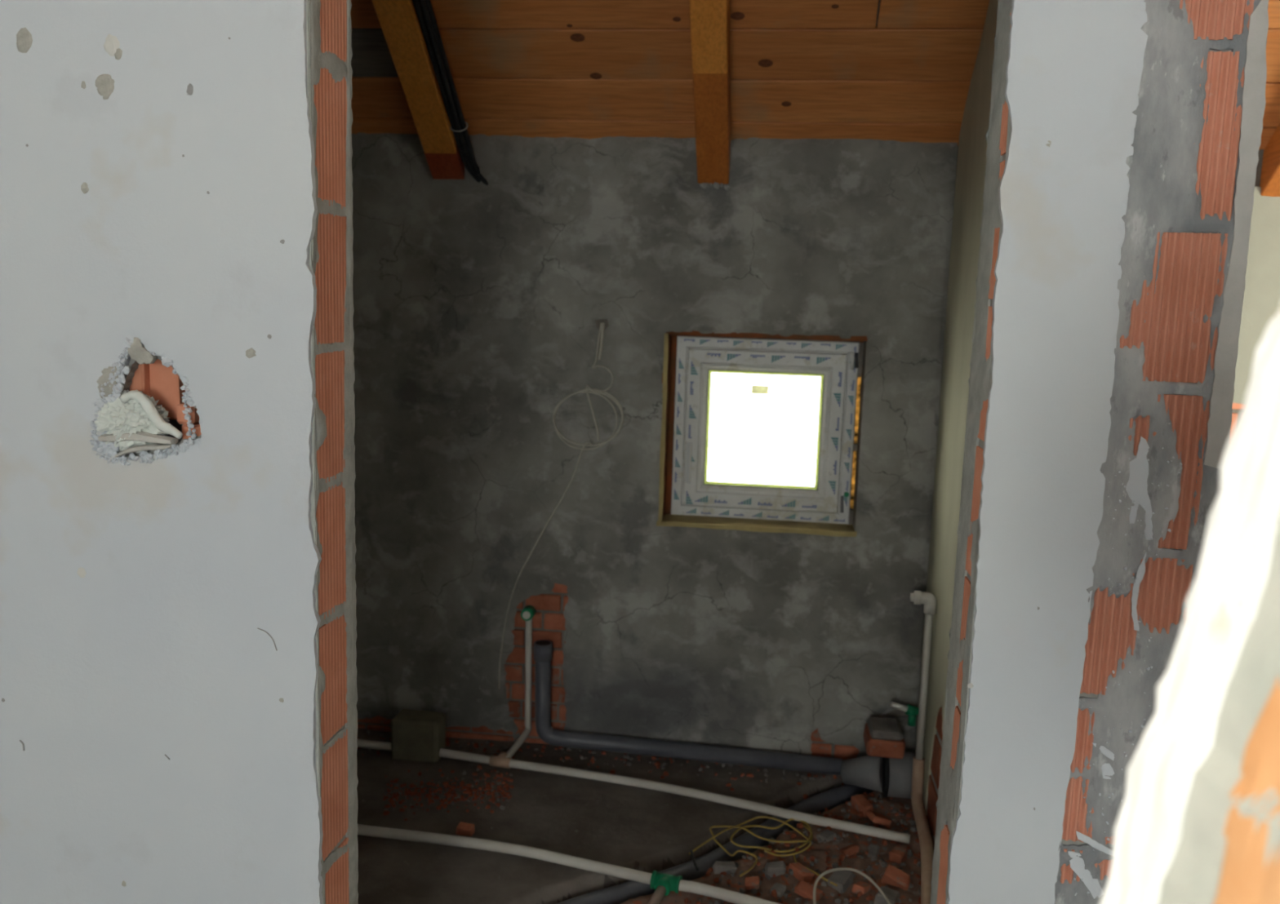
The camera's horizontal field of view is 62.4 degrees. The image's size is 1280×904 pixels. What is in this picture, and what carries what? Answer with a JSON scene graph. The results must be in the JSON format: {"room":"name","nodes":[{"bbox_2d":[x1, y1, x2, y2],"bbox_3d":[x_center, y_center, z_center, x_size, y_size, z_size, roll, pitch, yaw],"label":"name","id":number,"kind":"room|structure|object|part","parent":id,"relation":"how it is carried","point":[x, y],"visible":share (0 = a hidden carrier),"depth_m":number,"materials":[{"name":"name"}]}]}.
{"room":"construction site","nodes":[
{"label":"construction site","id":0,"kind":"room"},
{"bbox_2d":[0,0,1268,903],"bbox_3d":[-0.697,-0.440,1.636,3.082,3.500,0.172,3,8,7],"label":"wall","id":1,"kind":"structure","parent":0,"point":[179,694],"depth_m":1.56,"materials":[{"name":"white paint"}]},
{"bbox_2d":[97,431,177,444],"bbox_3d":[-0.772,-0.023,1.625,0.119,0.021,0.021,3,8,7],"label":"strip","id":2,"kind":"object","parent":1,"relation":"in","point":[141,436],"visible":0.93,"depth_m":1.61,"materials":[{"name":"white plastic"}]},
{"bbox_2d":[94,390,182,453],"bbox_3d":[-0.772,-0.046,1.638,0.156,0.103,0.066,3,8,7],"label":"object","id":3,"kind":"object","parent":1,"relation":"in","point":[134,411],"visible":0.84,"depth_m":1.61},
{"bbox_2d":[115,444,175,457],"bbox_3d":[-0.762,-0.002,1.626,0.090,0.026,0.017,3,8,7],"label":"strip","id":4,"kind":"object","parent":1,"relation":"attached to","point":[149,446],"visible":1,"depth_m":1.62,"materials":[{"name":"white plastic"}]},
{"bbox_2d":[356,728,934,903],"bbox_3d":[0.407,1.546,0.649,5.800,0.320,5.750,3,8,7],"label":"floor","id":5,"kind":"structure","parent":0,"point":[644,830],"depth_m":2.96,"materials":[{"name":"concrete"}]},
{"bbox_2d":[391,709,445,763],"bbox_3d":[-0.706,0.904,3.372,0.154,0.133,0.103,3,8,7],"label":"block","id":6,"kind":"object","parent":5,"relation":"on","point":[416,735],"visible":0.94,"depth_m":3.33,"materials":[{"name":"grey concrete"}]},
{"bbox_2d":[455,822,474,836],"bbox_3d":[-0.480,1.040,2.904,0.049,0.036,0.032,4,8,14],"label":"fragment","id":7,"kind":"object","parent":5,"relation":"on","point":[463,828],"visible":0.96,"depth_m":2.89,"materials":[{"name":"orange brick"}]},
{"bbox_2d":[357,824,780,903],"bbox_3d":[-0.257,1.073,2.626,1.320,0.045,0.283,4,9,18],"label":"pipe","id":8,"kind":"object","parent":5,"relation":"on","point":[662,884],"visible":0.89,"depth_m":2.71,"materials":[{"name":"white plastic"}]},
{"bbox_2d":[357,739,910,844],"bbox_3d":[-0.138,0.990,3.198,1.862,0.040,0.085,4,9,17],"label":"pipe","id":9,"kind":"object","parent":5,"relation":"on","point":[501,761],"visible":0.85,"depth_m":3.15,"materials":[{"name":"white plastic"}]},
{"bbox_2d":[357,729,920,903],"bbox_3d":[-0.121,1.095,2.894,1.800,0.126,1.167,3,8,7],"label":"rubble","id":10,"kind":"object","parent":5,"relation":"on","point":[467,788],"visible":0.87,"depth_m":3.08,"materials":[{"name":"brick"}]},
{"bbox_2d":[688,816,837,887],"bbox_3d":[0.329,1.065,2.850,0.385,0.019,0.345,3,8,7],"label":"cord tangle","id":11,"kind":"object","parent":10,"relation":"on","point":[810,839],"visible":0.99,"depth_m":2.88,"materials":[{"name":"plastic"}]},
{"bbox_2d":[764,861,786,878],"bbox_3d":[0.349,1.083,2.738,0.053,0.036,0.035,1,8,-4],"label":"fragment","id":12,"kind":"object","parent":10,"relation":"on","point":[778,868],"visible":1,"depth_m":2.72,"materials":[{"name":"grey concrete"}]},
{"bbox_2d":[817,830,836,842],"bbox_3d":[0.518,1.063,2.919,0.041,0.023,0.038,-4,10,-35],"label":"fragment","id":13,"kind":"object","parent":10,"relation":"on","point":[827,836],"visible":1,"depth_m":2.91,"materials":[{"name":"grey concrete"}]},
{"bbox_2d":[813,868,891,903],"bbox_3d":[0.499,1.081,2.594,0.207,0.037,0.156,0,8,-13],"label":"cable loop","id":14,"kind":"object","parent":10,"relation":"on","point":[823,874],"visible":1,"depth_m":2.63,"materials":[{"name":"white plastic"}]},
{"bbox_2d":[689,849,698,871],"bbox_3d":[0.142,1.074,2.778,0.011,0.012,0.089,1,8,-8],"label":"stub","id":15,"kind":"object","parent":5,"relation":"on","point":[691,851],"visible":1,"depth_m":2.77,"materials":[{"name":"black plastic"}]},
{"bbox_2d":[556,784,873,903],"bbox_3d":[0.163,1.114,2.858,1.523,0.066,0.121,-5,11,-39],"label":"pipe","id":16,"kind":"object","parent":5,"relation":"on","point":[831,799],"visible":0.5,"depth_m":2.87,"materials":[{"name":"grey plastic"}]},
{"bbox_2d":[711,862,737,875],"bbox_3d":[0.217,1.082,2.739,0.064,0.037,0.032,1,8,-7],"label":"fragment","id":17,"kind":"object","parent":5,"relation":"on","point":[718,868],"visible":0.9,"depth_m":2.73,"materials":[{"name":"grey concrete"}]},
{"bbox_2d":[744,876,759,890],"bbox_3d":[0.284,1.093,2.676,0.038,0.023,0.043,3,8,7],"label":"fragment","id":18,"kind":"object","parent":5,"relation":"on","point":[751,883],"visible":1,"depth_m":2.66,"materials":[{"name":"brick"}]},
{"bbox_2d":[769,883,786,897],"bbox_3d":[0.345,1.094,2.635,0.033,0.017,0.042,6,9,27],"label":"fragment","id":19,"kind":"object","parent":5,"relation":"on","point":[780,889],"visible":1,"depth_m":2.63,"materials":[{"name":"grey concrete"}]},
{"bbox_2d":[787,862,813,883],"bbox_3d":[0.415,1.090,2.730,0.042,0.032,0.068,-3,9,-30],"label":"fragment","id":20,"kind":"object","parent":5,"relation":"on","point":[801,873],"visible":0.88,"depth_m":2.71,"materials":[{"name":"brick"}]},
{"bbox_2d":[794,880,822,902],"bbox_3d":[0.420,1.098,2.630,0.065,0.036,0.043,7,10,30],"label":"fragment","id":21,"kind":"object","parent":5,"relation":"on","point":[802,889],"visible":0.96,"depth_m":2.62,"materials":[{"name":"brick"}]},
{"bbox_2d":[827,867,853,893],"bbox_3d":[0.512,1.101,2.704,0.044,0.046,0.076,8,10,36],"label":"fragment","id":22,"kind":"object","parent":5,"relation":"on","point":[843,879],"visible":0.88,"depth_m":2.69,"materials":[{"name":"grey concrete"}]},
{"bbox_2d":[840,844,858,857],"bbox_3d":[0.567,1.078,2.855,0.051,0.036,0.037,-1,9,-21],"label":"fragment","id":23,"kind":"object","parent":5,"relation":"on","point":[850,851],"visible":0.92,"depth_m":2.84,"materials":[{"name":"brick"}]},
{"bbox_2d":[851,881,871,894],"bbox_3d":[0.562,1.107,2.676,0.035,0.030,0.050,8,10,37],"label":"fragment","id":24,"kind":"object","parent":5,"relation":"on","point":[864,888],"visible":1,"depth_m":2.66,"materials":[{"name":"orange brick"}]},
{"bbox_2d":[850,795,873,817],"bbox_3d":[0.653,1.042,3.099,0.041,0.040,0.084,-1,9,-20],"label":"fragment","id":25,"kind":"object","parent":5,"relation":"on","point":[860,803],"visible":0.9,"depth_m":3.09,"materials":[{"name":"brick"}]},
{"bbox_2d":[867,844,879,857],"bbox_3d":[0.632,1.087,2.859,0.027,0.032,0.050,5,9,19],"label":"fragment","id":26,"kind":"object","parent":5,"relation":"on","point":[873,850],"visible":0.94,"depth_m":2.86,"materials":[{"name":"grey concrete"}]},
{"bbox_2d":[840,751,915,799],"bbox_3d":[0.726,0.972,3.200,0.230,0.142,0.144,3,8,7],"label":"drain pipe","id":27,"kind":"object","parent":5,"relation":"on","point":[891,777],"visible":0.74,"depth_m":3.16,"materials":[{"name":"grey plastic"}]},
{"bbox_2d":[863,716,905,759],"bbox_3d":[0.741,0.864,3.203,0.111,0.077,0.142,3,8,7],"label":"brick","id":28,"kind":"object","parent":27,"relation":"on","point":[884,738],"visible":1,"depth_m":3.14,"materials":[{"name":"orange brick"}]},
{"bbox_2d":[866,811,891,827],"bbox_3d":[0.681,1.051,3.021,0.058,0.040,0.063,0,8,-11],"label":"fragment","id":29,"kind":"object","parent":5,"relation":"on","point":[877,819],"visible":1,"depth_m":3.00,"materials":[{"name":"brick"}]},
{"bbox_2d":[874,886,899,903],"bbox_3d":[0.612,1.110,2.623,0.053,0.052,0.081,5,9,24],"label":"fragment","id":30,"kind":"object","parent":5,"relation":"on","point":[892,895],"visible":0.91,"depth_m":2.60,"materials":[{"name":"grey concrete"}]},
{"bbox_2d":[880,865,911,891],"bbox_3d":[0.658,1.099,2.709,0.077,0.060,0.052,7,10,34],"label":"fragment","id":31,"kind":"object","parent":5,"relation":"on","point":[894,877],"visible":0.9,"depth_m":2.70,"materials":[{"name":"orange brick"}]},
{"bbox_2d":[888,846,907,864],"bbox_3d":[0.690,1.081,2.820,0.036,0.038,0.056,7,10,33],"label":"fragment","id":32,"kind":"object","parent":5,"relation":"on","point":[898,855],"visible":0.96,"depth_m":2.80,"materials":[{"name":"brick"}]},
{"bbox_2d":[350,0,1279,149],"bbox_3d":[0.562,-2.554,0.280,6.000,4.746,6.103,3,8,7],"label":"ceiling","id":33,"kind":"structure","parent":0,"point":[898,70],"depth_m":2.94,"materials":[{"name":"brown wood"}]},
{"bbox_2d":[372,0,464,179],"bbox_3d":[-0.669,-1.407,2.402,0.100,1.387,1.600,3,8,7],"label":"rafter","id":34,"kind":"object","parent":33,"relation":"attached to","point":[398,20],"visible":0.78,"depth_m":2.95,"materials":[{"name":"brown wood"}]},
{"bbox_2d":[412,0,488,185],"bbox_3d":[-0.579,-1.340,2.410,0.093,1.286,1.578,3,8,7],"label":"cable conduit","id":35,"kind":"object","parent":34,"relation":"attached to","point":[424,9],"visible":1,"depth_m":2.95,"materials":[{"name":"black plastic"}]},
{"bbox_2d":[688,0,730,184],"bbox_3d":[0.142,-1.368,2.304,0.094,1.387,1.600,3,8,7],"label":"rafter","id":36,"kind":"object","parent":33,"relation":"attached to","point":[709,20],"visible":1,"depth_m":2.86,"materials":[{"name":"brown wood"}]},
{"bbox_2d":[1259,123,1279,196],"bbox_3d":[1.729,-1.281,2.127,0.100,1.364,1.570,3,8,7],"label":"rafter","id":37,"kind":"object","parent":33,"relation":"attached to","point":[1269,184],"visible":1,"depth_m":2.94,"materials":[{"name":"orange wood"}]},
{"bbox_2d":[351,132,1279,761],"bbox_3d":[1.135,-0.048,3.298,4.950,2.360,0.322,3,8,7],"label":"wall","id":38,"kind":"structure","parent":0,"point":[479,308],"depth_m":3.31,"materials":[{"name":"grey concrete"}]},
{"bbox_2d":[506,605,535,758],"bbox_3d":[-0.383,0.737,3.369,0.044,0.460,0.199,4,8,13],"label":"riser pipe","id":39,"kind":"object","parent":38,"relation":"attached to","point":[528,612],"visible":0.97,"depth_m":3.43,"materials":[{"name":"white plastic"}]},
{"bbox_2d":[497,323,624,689],"bbox_3d":[-0.254,0.193,3.357,0.391,1.208,0.018,3,8,7],"label":"cable","id":40,"kind":"object","parent":38,"relation":"attached to","point":[589,389],"visible":1,"depth_m":3.30,"materials":[{"name":"grey plastic"}]},
{"bbox_2d":[533,640,842,775],"bbox_3d":[0.145,0.813,3.363,0.997,0.349,0.061,3,8,8],"label":"drain pipe","id":41,"kind":"object","parent":38,"relation":"attached to","point":[543,650],"visible":0.98,"depth_m":3.38,"materials":[{"name":"grey plastic"}]},
{"bbox_2d":[533,640,552,662],"bbox_3d":[-0.313,0.644,3.411,0.061,0.054,0.061,3,8,7],"label":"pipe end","id":42,"kind":"object","parent":41,"relation":"attached to","point":[543,650],"depth_m":3.39,"materials":[{"name":"grey plastic"}]},
{"bbox_2d":[655,331,866,537],"bbox_3d":[0.382,-0.068,3.335,0.638,0.621,0.197,3,8,7],"label":"window","id":43,"kind":"structure","parent":38,"relation":"in","point":[759,432],"depth_m":3.34,"materials":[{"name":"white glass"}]},
{"bbox_3d":[0.161,0.035,3.368,0.004,0.125,0.003,3,8,7],"label":"handle rail","id":44,"kind":"part","parent":43,"relation":"part of","materials":[{"name":"white plastic"}]},
{"bbox_2d":[655,514,857,537],"bbox_3d":[0.369,0.231,3.369,0.627,0.020,0.157,3,8,7],"label":"window sill","id":45,"kind":"structure","parent":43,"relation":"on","point":[740,522],"depth_m":3.34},
{"bbox_3d":[0.391,-0.070,3.354,0.372,0.380,0.004,3,8,7],"label":"pane","id":46,"kind":"part","parent":43,"relation":"part of","materials":[{"name":"clear glass"}]},
{"bbox_3d":[0.392,-0.071,3.363,0.494,0.501,0.074,3,8,7],"label":"sash","id":47,"kind":"part","parent":43,"relation":"part of","materials":[{"name":"white plastic"}]},
{"bbox_2d":[915,0,998,840],"bbox_3d":[0.868,-0.591,2.317,0.112,3.700,1.645,3,8,7],"label":"wall","id":48,"kind":"structure","parent":0,"point":[973,144],"depth_m":2.90,"materials":[{"name":"white paint"}]},
{"bbox_2d":[890,702,919,727],"bbox_3d":[0.818,0.802,3.235,0.102,0.070,0.032,3,8,7],"label":"pipe nipple","id":49,"kind":"object","parent":48,"relation":"attached to","point":[912,712],"visible":0.9,"depth_m":3.23,"materials":[{"name":"plastic"}]},
{"bbox_2d":[910,591,936,903],"bbox_3d":[0.747,0.767,2.726,0.074,0.642,0.761,3,8,9],"label":"pipe","id":50,"kind":"object","parent":48,"relation":"attached to","point":[918,597],"visible":0.96,"depth_m":3.04,"materials":[{"name":"white plastic"}]},
{"bbox_2d":[1098,308,1279,903],"bbox_3d":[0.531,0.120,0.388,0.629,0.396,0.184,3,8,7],"label":"wall","id":51,"kind":"structure","parent":0,"point":[1198,820],"depth_m":0.47,"materials":[{"name":"paint"}]}
]}

